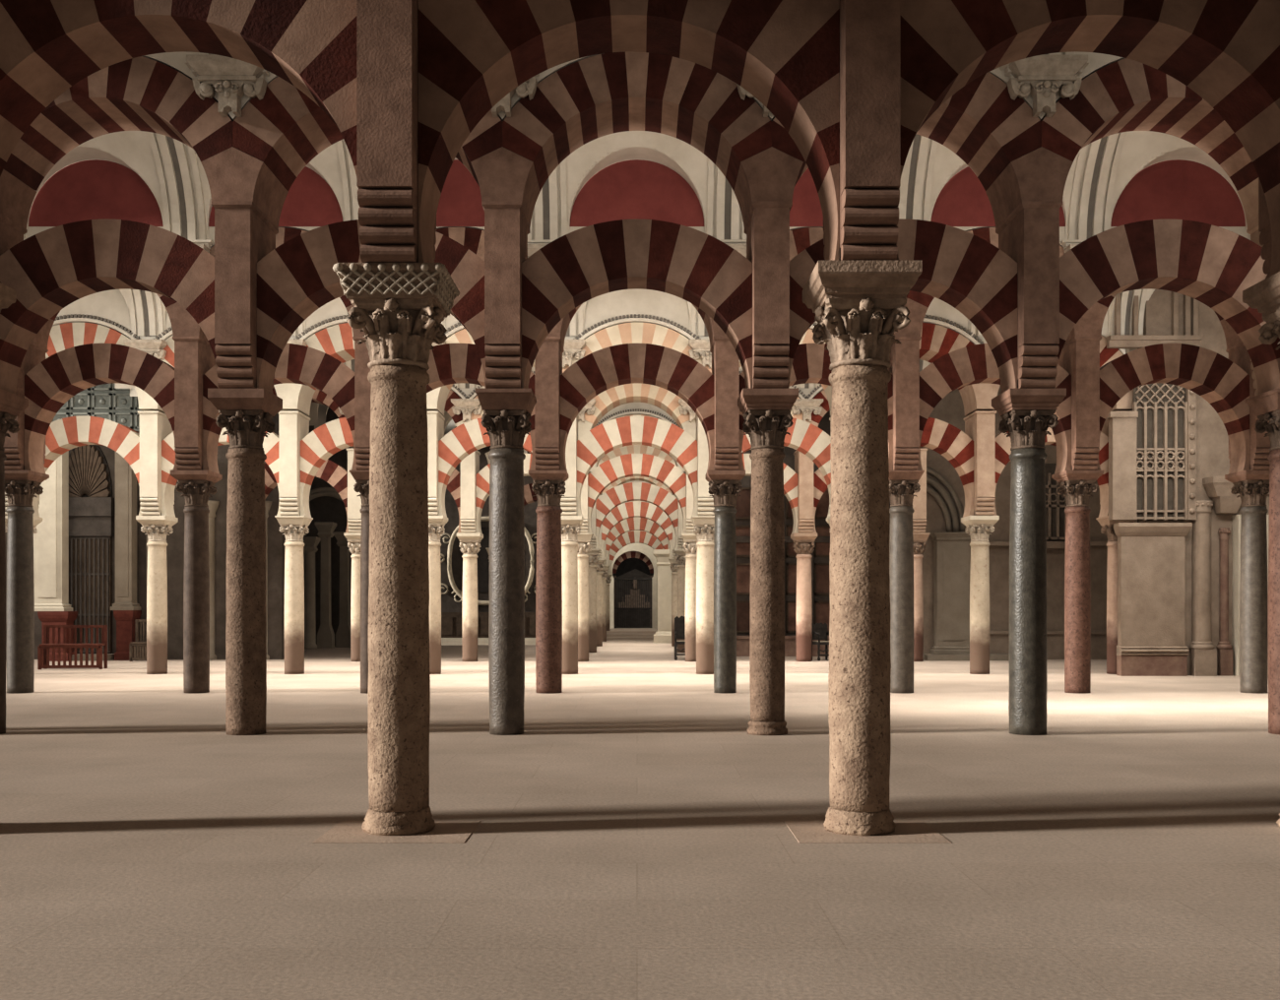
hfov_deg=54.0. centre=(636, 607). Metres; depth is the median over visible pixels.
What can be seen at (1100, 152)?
trim
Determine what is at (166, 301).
arch
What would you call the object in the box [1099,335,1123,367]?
arch
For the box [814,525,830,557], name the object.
painting
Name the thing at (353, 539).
column
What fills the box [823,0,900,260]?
pier
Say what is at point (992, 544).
trim
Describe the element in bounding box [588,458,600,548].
pier
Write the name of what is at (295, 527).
column
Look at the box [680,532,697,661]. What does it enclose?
column
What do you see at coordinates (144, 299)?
trim
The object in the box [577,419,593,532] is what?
pier
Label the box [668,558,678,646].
column
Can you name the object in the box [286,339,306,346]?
carved corbel
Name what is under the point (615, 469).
arch
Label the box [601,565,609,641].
column
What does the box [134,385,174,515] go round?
pier
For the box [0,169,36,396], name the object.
pier
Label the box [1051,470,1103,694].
column
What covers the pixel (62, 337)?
arch
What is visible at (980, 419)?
pier
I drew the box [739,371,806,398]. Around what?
trim
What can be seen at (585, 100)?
arch
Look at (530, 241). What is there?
crown molding
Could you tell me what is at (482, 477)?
arch
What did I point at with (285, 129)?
arch
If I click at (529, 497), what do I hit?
arch
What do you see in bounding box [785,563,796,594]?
painting
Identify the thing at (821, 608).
painting
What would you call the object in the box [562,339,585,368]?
carved corbel
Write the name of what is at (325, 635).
engaged column
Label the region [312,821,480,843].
floor slab
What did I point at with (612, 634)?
step
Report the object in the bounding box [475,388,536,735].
column
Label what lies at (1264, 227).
pier
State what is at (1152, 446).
window
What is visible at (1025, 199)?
pier
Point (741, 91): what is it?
carved corbel
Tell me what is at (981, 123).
arch
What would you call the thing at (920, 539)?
column
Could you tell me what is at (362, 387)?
pier
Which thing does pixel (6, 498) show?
pier
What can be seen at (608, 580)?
column
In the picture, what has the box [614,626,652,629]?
floor
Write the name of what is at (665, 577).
pilaster
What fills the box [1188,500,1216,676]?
engaged column
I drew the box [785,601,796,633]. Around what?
painting
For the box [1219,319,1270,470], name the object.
pier
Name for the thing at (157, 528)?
column
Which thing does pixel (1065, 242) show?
crown molding
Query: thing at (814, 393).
trim
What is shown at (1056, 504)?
window
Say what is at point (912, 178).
trim
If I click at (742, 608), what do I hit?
painting
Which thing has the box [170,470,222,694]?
column
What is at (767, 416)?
column
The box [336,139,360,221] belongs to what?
trim
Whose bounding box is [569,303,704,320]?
arch
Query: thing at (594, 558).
column
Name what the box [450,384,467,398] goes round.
trim
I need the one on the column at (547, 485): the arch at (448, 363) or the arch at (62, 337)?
the arch at (448, 363)
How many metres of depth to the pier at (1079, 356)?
22.27 m
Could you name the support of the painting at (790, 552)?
attached to the wall at (820, 602)
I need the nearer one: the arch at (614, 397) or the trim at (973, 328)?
the trim at (973, 328)
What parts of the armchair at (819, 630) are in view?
armrest, leg, backrest, seat, leg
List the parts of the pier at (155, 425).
impost moulding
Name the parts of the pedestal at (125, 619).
cap moulding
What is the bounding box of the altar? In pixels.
[616,569,649,627]
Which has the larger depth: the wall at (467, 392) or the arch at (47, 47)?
the wall at (467, 392)
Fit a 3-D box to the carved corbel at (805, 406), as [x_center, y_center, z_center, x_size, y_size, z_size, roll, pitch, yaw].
[4.800,-5.550,35.393,0.860,0.600,0.320,0,0,0]
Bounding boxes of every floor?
[0,640,1279,999]
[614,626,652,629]
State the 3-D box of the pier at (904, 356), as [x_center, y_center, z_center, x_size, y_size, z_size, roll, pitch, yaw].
[4.800,-3.972,22.800,0.732,3.040,1.110,0,0,0]
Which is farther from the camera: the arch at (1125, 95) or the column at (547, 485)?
the column at (547, 485)
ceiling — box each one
[25,130,1248,239]
[114,348,1137,388]
[119,288,1154,336]
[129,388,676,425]
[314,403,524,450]
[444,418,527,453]
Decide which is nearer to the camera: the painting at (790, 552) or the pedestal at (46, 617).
the pedestal at (46, 617)
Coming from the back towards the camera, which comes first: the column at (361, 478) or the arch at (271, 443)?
the arch at (271, 443)
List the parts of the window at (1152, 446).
frame, cornice, pane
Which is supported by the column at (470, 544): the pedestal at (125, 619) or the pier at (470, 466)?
the pier at (470, 466)
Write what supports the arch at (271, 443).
on the column at (295, 527)
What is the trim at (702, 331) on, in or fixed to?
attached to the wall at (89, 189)
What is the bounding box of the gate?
[614,577,651,628]
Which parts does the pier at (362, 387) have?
impost moulding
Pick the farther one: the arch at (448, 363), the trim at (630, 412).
the trim at (630, 412)
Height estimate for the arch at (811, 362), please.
2.288 m
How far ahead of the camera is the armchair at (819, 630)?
36.85 m
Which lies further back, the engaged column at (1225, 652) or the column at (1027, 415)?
the engaged column at (1225, 652)
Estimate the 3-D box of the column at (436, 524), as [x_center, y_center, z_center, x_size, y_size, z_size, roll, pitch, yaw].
[-4.800,-0.280,29.300,0.670,3.660,0.800,0,0,0]
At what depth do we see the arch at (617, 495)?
42.72 m
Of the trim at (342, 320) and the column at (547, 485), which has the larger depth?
the trim at (342, 320)
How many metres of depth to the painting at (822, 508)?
39.83 m
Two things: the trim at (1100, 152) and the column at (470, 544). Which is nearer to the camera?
the trim at (1100, 152)
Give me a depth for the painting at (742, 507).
39.83 m
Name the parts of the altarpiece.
oval frame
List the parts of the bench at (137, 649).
leg, leg, seat, rail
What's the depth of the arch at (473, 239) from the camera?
22.27 m
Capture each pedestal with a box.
[37,611,77,661]
[113,610,141,660]
[929,532,970,653]
[1113,522,1192,676]
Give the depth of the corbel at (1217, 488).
28.21 m
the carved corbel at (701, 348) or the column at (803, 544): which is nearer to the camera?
the carved corbel at (701, 348)
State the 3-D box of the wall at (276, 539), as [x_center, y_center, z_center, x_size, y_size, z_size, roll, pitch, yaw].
[-16.275,-3.750,37.500,11.450,10.600,0.400,0,0,0]
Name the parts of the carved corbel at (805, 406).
cornice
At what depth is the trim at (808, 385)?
35.51 m
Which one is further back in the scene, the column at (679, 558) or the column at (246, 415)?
the column at (679, 558)
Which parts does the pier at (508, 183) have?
impost moulding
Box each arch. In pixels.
[0,0,362,262]
[0,218,220,394]
[3,56,232,191]
[24,343,177,473]
[32,415,141,517]
[45,321,130,359]
[50,293,177,320]
[159,335,174,367]
[161,427,280,517]
[202,343,356,473]
[209,227,352,307]
[232,76,502,191]
[256,219,486,392]
[264,459,348,532]
[272,386,345,418]
[300,417,353,517]
[305,322,354,389]
[309,487,343,502]
[418,0,839,262]
[426,343,535,470]
[436,227,484,260]
[438,417,532,517]
[444,389,462,423]
[445,328,567,389]
[446,468,461,532]
[471,395,483,420]
[476,453,531,533]
[502,51,771,191]
[521,218,752,388]
[523,483,537,506]
[559,343,714,471]
[567,321,706,368]
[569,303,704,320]
[576,415,697,515]
[584,383,689,427]
[587,453,686,532]
[595,482,678,548]
[598,445,675,465]
[601,501,672,558]
[602,475,671,493]
[606,516,667,565]
[609,530,664,574]
[612,551,653,627]
[617,414,656,418]
[706,328,828,389]
[738,343,893,470]
[741,417,831,517]
[742,453,797,533]
[771,72,1041,191]
[787,218,1017,392]
[789,227,907,297]
[790,396,802,420]
[811,389,830,423]
[812,468,828,532]
[896,0,1279,276]
[906,227,1064,307]
[917,343,1071,473]
[919,322,973,389]
[920,417,973,517]
[926,466,965,532]
[993,427,1108,517]
[1041,58,1258,191]
[1053,218,1279,394]
[1096,293,1223,320]
[1096,343,1249,473]
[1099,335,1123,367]
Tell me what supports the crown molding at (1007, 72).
attached to the wall at (174, 60)
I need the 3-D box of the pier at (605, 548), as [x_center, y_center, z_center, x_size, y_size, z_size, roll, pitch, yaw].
[-1.600,-3.527,56.700,0.706,3.290,1.110,0,0,0]
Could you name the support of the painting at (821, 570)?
attached to the wall at (820, 602)
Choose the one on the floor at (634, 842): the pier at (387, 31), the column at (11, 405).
the column at (11, 405)
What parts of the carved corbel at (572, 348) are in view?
cornice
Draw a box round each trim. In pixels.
[50,314,141,339]
[127,288,164,336]
[147,131,206,239]
[153,327,172,340]
[291,321,303,336]
[293,315,349,340]
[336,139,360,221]
[343,359,354,372]
[445,321,464,336]
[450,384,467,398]
[454,383,480,388]
[467,371,534,398]
[527,158,567,239]
[565,304,582,336]
[573,314,701,339]
[596,408,677,426]
[691,304,708,336]
[706,158,746,239]
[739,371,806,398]
[793,383,819,388]
[806,384,823,398]
[897,133,937,221]
[919,359,930,372]
[923,315,983,344]
[970,321,982,336]
[988,541,1107,546]
[1047,52,1074,54]
[1067,131,1126,239]
[1109,288,1147,335]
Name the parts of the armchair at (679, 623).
leg, seat, backrest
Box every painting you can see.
[735,487,751,518]
[735,525,750,557]
[736,563,750,594]
[736,601,750,633]
[785,497,793,518]
[785,525,797,557]
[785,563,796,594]
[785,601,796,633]
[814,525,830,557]
[814,563,830,594]
[814,601,830,632]
[815,488,829,518]
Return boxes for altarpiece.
[440,495,537,644]
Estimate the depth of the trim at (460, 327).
28.72 m
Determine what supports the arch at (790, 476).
on the column at (689, 540)
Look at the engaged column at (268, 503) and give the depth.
37.22 m
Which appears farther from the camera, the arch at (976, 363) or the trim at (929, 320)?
the trim at (929, 320)
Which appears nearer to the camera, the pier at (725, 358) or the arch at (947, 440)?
the pier at (725, 358)
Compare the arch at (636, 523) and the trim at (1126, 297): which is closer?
the trim at (1126, 297)
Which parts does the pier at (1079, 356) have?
impost moulding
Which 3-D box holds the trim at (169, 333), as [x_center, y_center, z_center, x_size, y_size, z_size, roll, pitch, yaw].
[-9.600,-6.217,28.742,3.428,0.976,0.059,0,0,0]
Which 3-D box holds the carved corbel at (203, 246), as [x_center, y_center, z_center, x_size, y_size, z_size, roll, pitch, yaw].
[-8.000,-6.050,22.093,0.860,0.600,0.320,0,0,0]
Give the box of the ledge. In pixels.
[923,653,1009,660]
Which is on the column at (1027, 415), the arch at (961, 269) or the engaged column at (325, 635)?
the arch at (961, 269)
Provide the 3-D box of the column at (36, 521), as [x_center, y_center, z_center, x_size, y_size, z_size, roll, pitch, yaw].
[-14.400,-0.280,29.300,0.670,3.660,0.800,0,0,0]
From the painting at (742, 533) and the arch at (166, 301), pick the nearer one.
the arch at (166, 301)
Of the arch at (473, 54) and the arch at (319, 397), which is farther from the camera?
the arch at (319, 397)
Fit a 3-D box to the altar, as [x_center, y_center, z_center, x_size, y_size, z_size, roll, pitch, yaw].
[-0.120,-0.585,76.575,2.600,3.550,1.050,0,0,0]
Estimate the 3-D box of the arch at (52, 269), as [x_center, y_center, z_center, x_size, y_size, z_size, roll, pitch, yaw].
[-6.400,-3.654,15.420,2.774,2.063,0.560,0,0,0]
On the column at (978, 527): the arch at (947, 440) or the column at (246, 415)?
the arch at (947, 440)
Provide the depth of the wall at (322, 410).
43.69 m
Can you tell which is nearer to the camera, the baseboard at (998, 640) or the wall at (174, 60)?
the wall at (174, 60)
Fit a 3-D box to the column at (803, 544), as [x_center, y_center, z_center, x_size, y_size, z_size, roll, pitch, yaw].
[4.800,-0.285,36.100,0.670,3.670,0.800,0,0,0]
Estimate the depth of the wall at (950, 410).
37.60 m
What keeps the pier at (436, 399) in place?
on the column at (436, 524)
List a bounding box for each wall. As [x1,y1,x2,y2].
[5,413,285,659]
[28,159,1245,247]
[53,288,1125,354]
[143,51,1124,121]
[303,407,351,646]
[445,446,533,495]
[450,366,823,398]
[595,402,678,426]
[609,501,657,629]
[612,558,653,626]
[623,480,650,484]
[735,454,830,656]
[743,410,890,527]
[920,386,1137,653]
[1137,289,1269,675]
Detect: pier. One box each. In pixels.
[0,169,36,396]
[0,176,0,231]
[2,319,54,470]
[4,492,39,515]
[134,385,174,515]
[165,302,216,470]
[200,146,288,393]
[273,383,315,515]
[345,305,371,470]
[346,446,361,532]
[356,0,436,262]
[426,385,449,515]
[454,419,480,532]
[470,146,540,388]
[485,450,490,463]
[534,313,571,470]
[560,413,579,515]
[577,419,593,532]
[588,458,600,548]
[597,492,602,558]
[602,492,606,565]
[671,492,676,558]
[673,458,685,548]
[680,419,696,532]
[694,413,714,515]
[703,313,739,470]
[733,146,803,388]
[793,419,819,532]
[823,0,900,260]
[824,385,831,436]
[888,298,928,470]
[912,446,927,532]
[959,383,1000,515]
[985,146,1073,393]
[1057,302,1108,470]
[1099,388,1133,505]
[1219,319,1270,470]
[1237,177,1263,396]
[1258,178,1272,278]
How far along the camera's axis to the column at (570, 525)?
29.10 m
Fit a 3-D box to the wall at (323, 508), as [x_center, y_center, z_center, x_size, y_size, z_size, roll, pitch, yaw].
[-11.650,-3.750,49.800,5.500,10.600,0.400,0,0,0]
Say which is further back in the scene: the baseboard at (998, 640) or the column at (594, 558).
the column at (594, 558)
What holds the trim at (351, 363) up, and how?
attached to the wall at (111, 305)
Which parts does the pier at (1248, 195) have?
impost moulding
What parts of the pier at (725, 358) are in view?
impost moulding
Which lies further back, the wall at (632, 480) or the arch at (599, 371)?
the wall at (632, 480)
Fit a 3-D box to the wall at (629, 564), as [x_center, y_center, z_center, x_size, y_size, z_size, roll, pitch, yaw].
[0.000,-2.450,78.150,6.000,8.000,0.300,0,0,0]
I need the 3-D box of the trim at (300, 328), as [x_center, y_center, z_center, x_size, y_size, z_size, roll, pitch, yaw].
[-8.000,-7.371,26.050,0.720,2.340,5.480,0,0,0]
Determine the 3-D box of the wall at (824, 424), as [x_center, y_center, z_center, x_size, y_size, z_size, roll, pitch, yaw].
[5.375,-3.750,40.200,6.450,10.600,0.400,0,0,0]
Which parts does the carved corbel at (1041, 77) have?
cornice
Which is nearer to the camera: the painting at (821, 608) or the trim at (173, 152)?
the trim at (173, 152)
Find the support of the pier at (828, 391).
on the column
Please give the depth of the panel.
37.20 m
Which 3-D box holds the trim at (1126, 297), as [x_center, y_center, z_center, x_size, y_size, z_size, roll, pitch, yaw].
[11.200,-7.371,26.050,0.720,2.340,5.480,0,0,0]
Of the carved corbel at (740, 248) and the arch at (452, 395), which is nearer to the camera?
the carved corbel at (740, 248)
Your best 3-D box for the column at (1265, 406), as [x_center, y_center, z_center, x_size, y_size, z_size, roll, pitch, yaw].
[8.000,-0.535,15.420,0.670,4.170,0.800,0,0,0]
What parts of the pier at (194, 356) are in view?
impost moulding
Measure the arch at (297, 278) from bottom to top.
2.063 m
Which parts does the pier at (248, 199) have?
impost moulding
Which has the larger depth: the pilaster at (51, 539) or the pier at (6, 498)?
the pilaster at (51, 539)
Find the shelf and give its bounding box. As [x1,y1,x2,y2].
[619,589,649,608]
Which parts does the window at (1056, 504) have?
sill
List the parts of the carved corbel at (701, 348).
cornice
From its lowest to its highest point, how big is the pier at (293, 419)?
3.210 m
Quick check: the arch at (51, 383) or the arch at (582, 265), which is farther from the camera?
the arch at (51, 383)
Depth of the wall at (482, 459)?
52.30 m
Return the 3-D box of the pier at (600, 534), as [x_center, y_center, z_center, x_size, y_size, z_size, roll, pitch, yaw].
[-1.600,-3.612,49.800,0.706,3.320,1.110,0,0,0]
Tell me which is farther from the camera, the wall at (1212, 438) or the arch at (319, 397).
the arch at (319, 397)
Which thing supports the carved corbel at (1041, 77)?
attached to the wall at (174, 60)
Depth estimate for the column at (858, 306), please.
8.54 m
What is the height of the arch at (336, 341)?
1.378 m
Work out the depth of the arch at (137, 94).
14.90 m
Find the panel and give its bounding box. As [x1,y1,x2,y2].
[51,383,141,431]
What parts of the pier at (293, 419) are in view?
impost moulding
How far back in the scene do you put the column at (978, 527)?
29.11 m
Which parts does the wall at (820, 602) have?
cornice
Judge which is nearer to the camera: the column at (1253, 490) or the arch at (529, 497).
the column at (1253, 490)
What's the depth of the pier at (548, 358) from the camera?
22.27 m
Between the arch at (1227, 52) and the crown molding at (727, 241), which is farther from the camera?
the crown molding at (727, 241)
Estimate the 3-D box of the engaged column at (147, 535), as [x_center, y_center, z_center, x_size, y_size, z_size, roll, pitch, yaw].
[-14.365,-0.800,37.125,0.680,4.700,0.340,0,0,0]
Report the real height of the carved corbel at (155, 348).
0.600 m
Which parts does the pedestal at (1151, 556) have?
torus moulding, cornice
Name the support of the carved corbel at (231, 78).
attached to the wall at (174, 60)
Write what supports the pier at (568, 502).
on the column at (570, 525)
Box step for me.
[606,629,657,639]
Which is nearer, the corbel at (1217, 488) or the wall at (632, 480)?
the corbel at (1217, 488)
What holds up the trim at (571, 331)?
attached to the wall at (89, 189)
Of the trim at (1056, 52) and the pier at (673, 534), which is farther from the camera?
the pier at (673, 534)
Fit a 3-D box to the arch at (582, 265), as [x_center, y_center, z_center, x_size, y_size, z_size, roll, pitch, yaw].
[0.000,-3.654,15.420,2.774,2.063,0.560,0,0,0]
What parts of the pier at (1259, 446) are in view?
impost moulding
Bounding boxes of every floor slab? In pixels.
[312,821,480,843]
[783,821,951,843]
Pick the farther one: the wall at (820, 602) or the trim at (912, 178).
the wall at (820, 602)
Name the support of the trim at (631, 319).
attached to the wall at (111, 305)
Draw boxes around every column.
[0,282,15,338]
[0,389,28,734]
[4,470,49,694]
[4,515,42,533]
[135,515,178,674]
[146,534,148,579]
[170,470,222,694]
[207,388,282,735]
[207,500,219,659]
[264,501,272,659]
[274,515,313,674]
[303,536,320,649]
[315,521,336,648]
[332,262,459,835]
[333,531,351,647]
[343,532,361,661]
[349,470,369,693]
[428,515,447,674]
[456,532,483,661]
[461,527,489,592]
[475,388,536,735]
[528,470,568,694]
[561,515,583,674]
[576,532,593,661]
[587,548,600,652]
[595,558,605,646]
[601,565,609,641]
[605,574,612,631]
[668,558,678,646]
[673,548,686,652]
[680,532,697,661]
[690,515,714,674]
[705,470,745,693]
[737,388,798,735]
[790,532,817,661]
[802,260,922,835]
[889,470,924,694]
[912,532,930,661]
[960,515,999,674]
[991,388,1066,735]
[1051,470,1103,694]
[1095,515,1135,674]
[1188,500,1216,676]
[1216,527,1232,676]
[1224,470,1269,694]
[1242,271,1279,828]
[1245,388,1279,734]
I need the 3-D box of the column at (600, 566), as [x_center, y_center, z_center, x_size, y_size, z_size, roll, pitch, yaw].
[-1.600,-0.200,49.800,0.670,3.500,0.800,0,0,0]
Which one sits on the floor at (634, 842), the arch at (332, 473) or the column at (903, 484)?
the column at (903, 484)
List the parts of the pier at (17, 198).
impost moulding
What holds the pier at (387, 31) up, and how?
on the column at (400, 308)
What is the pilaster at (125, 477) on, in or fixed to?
on the pedestal at (125, 619)
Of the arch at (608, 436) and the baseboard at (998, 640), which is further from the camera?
the baseboard at (998, 640)
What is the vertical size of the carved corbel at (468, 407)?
0.600 m
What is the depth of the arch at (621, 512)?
49.52 m
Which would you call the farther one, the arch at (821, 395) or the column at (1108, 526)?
the arch at (821, 395)
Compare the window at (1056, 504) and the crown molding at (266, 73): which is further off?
the window at (1056, 504)
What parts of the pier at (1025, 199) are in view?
impost moulding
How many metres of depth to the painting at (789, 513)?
39.81 m
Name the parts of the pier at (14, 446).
impost moulding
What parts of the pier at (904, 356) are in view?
impost moulding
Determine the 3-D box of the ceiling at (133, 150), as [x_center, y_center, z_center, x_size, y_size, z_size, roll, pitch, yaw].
[0.000,-7.720,19.110,22.400,2.500,6.320,0,0,0]
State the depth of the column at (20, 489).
22.62 m
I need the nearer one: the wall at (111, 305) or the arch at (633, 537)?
the wall at (111, 305)
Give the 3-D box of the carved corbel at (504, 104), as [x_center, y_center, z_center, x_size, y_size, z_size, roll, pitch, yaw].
[-1.600,-6.110,14.713,0.860,0.600,0.320,0,0,0]
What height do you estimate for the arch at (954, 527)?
2.060 m
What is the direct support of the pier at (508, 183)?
on the column at (506, 416)
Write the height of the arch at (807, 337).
1.378 m
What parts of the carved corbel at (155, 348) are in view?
cornice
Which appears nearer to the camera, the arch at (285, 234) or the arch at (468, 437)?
the arch at (285, 234)
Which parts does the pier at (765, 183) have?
impost moulding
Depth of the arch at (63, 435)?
29.02 m
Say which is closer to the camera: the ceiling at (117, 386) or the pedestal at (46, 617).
the ceiling at (117, 386)
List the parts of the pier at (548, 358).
impost moulding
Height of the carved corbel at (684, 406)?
0.600 m
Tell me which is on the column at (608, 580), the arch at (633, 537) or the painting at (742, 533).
the arch at (633, 537)
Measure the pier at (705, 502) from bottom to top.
3.210 m
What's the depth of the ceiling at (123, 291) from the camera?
28.71 m
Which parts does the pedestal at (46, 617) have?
cap moulding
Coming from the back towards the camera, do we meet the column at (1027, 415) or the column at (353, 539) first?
the column at (353, 539)
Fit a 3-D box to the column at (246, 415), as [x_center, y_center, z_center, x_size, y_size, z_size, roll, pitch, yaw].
[-4.800,-0.535,15.420,0.670,4.170,0.800,0,0,0]
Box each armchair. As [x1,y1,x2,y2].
[674,616,685,660]
[811,623,829,660]
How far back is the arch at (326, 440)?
29.02 m
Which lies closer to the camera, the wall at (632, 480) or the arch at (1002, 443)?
the arch at (1002, 443)
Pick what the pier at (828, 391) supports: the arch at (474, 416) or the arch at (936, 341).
the arch at (936, 341)
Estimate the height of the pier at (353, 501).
3.250 m
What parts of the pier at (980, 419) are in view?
impost moulding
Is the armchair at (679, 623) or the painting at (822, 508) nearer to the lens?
the armchair at (679, 623)
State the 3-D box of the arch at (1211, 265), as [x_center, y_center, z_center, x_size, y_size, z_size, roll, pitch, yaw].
[6.400,-3.654,15.420,2.774,2.063,0.560,0,0,0]
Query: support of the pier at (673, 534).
on the column at (673, 566)
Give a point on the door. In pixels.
(91, 500)
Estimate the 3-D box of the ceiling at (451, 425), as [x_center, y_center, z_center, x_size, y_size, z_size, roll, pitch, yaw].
[-1.600,-7.150,53.250,19.200,2.200,5.840,0,0,0]
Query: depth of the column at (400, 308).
8.54 m
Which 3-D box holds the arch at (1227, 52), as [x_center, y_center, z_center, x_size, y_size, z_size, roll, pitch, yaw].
[3.145,-3.494,8.720,2.834,2.383,0.560,0,0,0]
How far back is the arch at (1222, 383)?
22.52 m
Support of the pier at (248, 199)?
on the column at (246, 415)
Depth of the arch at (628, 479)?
56.18 m
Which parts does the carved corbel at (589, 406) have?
cornice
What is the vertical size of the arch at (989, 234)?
1.429 m
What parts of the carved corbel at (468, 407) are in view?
cornice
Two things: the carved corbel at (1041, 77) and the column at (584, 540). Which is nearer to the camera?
the carved corbel at (1041, 77)
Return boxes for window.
[1044,463,1066,548]
[1105,291,1201,520]
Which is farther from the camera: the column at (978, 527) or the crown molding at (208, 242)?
the column at (978, 527)
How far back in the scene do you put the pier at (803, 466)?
35.58 m
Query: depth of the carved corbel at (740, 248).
21.94 m
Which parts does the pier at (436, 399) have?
impost moulding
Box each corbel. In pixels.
[123,339,166,359]
[186,54,266,117]
[196,244,209,253]
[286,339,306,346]
[450,398,482,422]
[491,77,537,117]
[527,244,546,257]
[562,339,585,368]
[577,398,595,422]
[678,398,696,422]
[688,339,711,368]
[727,244,746,257]
[736,83,769,117]
[791,398,823,422]
[1007,54,1087,117]
[1064,244,1077,253]
[1202,476,1241,513]
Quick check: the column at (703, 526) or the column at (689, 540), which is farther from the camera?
the column at (689, 540)
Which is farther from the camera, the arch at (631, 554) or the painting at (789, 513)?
the arch at (631, 554)
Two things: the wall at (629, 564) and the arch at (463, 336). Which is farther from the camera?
the wall at (629, 564)
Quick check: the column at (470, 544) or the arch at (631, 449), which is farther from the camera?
the arch at (631, 449)
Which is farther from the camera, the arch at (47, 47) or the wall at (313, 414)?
the wall at (313, 414)
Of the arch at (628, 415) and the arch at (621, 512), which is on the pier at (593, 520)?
the arch at (628, 415)
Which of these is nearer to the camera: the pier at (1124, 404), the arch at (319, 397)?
the pier at (1124, 404)
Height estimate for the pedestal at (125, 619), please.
1.461 m
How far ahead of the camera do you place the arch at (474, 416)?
35.58 m
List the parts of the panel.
coffer frame, coffer frame, coffer frame, coffer frame, coffer frame, coffer frame, coffer frame, coffer frame, coffer frame, coffer frame, coffer frame, coffer frame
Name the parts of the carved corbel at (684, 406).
cornice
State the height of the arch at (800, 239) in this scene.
1.429 m
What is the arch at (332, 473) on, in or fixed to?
on the column
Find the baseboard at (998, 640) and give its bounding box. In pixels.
[989,631,1106,659]
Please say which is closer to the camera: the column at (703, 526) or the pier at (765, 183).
the pier at (765, 183)
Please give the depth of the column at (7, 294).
9.01 m
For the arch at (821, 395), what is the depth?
35.58 m
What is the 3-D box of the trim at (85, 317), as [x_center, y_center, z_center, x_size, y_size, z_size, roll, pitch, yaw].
[-12.800,-6.217,28.742,3.428,0.976,0.059,0,0,0]
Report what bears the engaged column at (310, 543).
on the floor at (634, 842)
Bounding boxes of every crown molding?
[184,59,269,91]
[188,239,214,249]
[527,239,555,244]
[718,239,746,244]
[999,59,1089,91]
[1059,239,1086,249]
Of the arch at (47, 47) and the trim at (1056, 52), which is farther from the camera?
the trim at (1056, 52)
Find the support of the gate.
on the floor at (616, 626)
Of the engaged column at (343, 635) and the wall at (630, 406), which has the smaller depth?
the wall at (630, 406)
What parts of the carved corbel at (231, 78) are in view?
cornice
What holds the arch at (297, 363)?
on the column at (361, 478)
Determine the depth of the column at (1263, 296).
8.89 m
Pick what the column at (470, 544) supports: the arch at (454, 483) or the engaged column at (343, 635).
the arch at (454, 483)
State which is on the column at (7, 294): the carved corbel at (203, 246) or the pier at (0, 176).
the pier at (0, 176)
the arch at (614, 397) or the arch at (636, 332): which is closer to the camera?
the arch at (636, 332)
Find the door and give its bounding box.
[68,445,114,660]
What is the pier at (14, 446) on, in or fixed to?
on the column at (20, 489)
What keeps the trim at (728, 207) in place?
attached to the wall at (89, 189)
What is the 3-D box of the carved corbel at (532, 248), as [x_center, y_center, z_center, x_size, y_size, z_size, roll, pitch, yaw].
[-1.600,-6.050,22.093,0.860,0.600,0.320,0,0,0]
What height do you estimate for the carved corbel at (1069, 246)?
0.600 m
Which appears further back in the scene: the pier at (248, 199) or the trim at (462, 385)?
the trim at (462, 385)
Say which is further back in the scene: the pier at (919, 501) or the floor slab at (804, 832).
the pier at (919, 501)
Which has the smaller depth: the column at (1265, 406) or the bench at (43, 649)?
the column at (1265, 406)
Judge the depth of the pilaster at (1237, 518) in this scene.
28.37 m
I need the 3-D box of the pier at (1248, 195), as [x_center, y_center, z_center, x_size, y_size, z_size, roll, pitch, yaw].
[8.000,-4.042,15.420,0.742,2.840,1.110,0,0,0]
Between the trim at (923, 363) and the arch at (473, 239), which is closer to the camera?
the arch at (473, 239)
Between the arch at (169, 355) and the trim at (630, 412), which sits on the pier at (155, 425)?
the arch at (169, 355)
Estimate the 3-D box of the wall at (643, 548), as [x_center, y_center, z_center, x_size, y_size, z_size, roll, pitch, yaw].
[0.000,-2.450,70.650,4.300,8.000,0.500,0,0,0]
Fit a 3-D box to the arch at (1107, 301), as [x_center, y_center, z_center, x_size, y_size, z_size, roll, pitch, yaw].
[9.600,-6.035,22.800,3.198,1.429,1.050,0,0,0]
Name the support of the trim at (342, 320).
attached to the wall at (111, 305)
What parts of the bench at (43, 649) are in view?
leg, leg, rail, seat, rail, leg, leg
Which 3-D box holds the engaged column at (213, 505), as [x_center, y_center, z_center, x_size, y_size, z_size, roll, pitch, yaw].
[-12.740,-0.800,37.125,0.680,4.700,0.340,0,0,0]
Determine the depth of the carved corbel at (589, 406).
35.37 m
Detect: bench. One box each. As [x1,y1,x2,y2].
[37,625,107,669]
[128,619,146,661]
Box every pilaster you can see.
[33,450,72,611]
[110,451,141,610]
[653,549,672,642]
[1232,514,1268,676]
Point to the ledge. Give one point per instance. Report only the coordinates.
(927, 657)

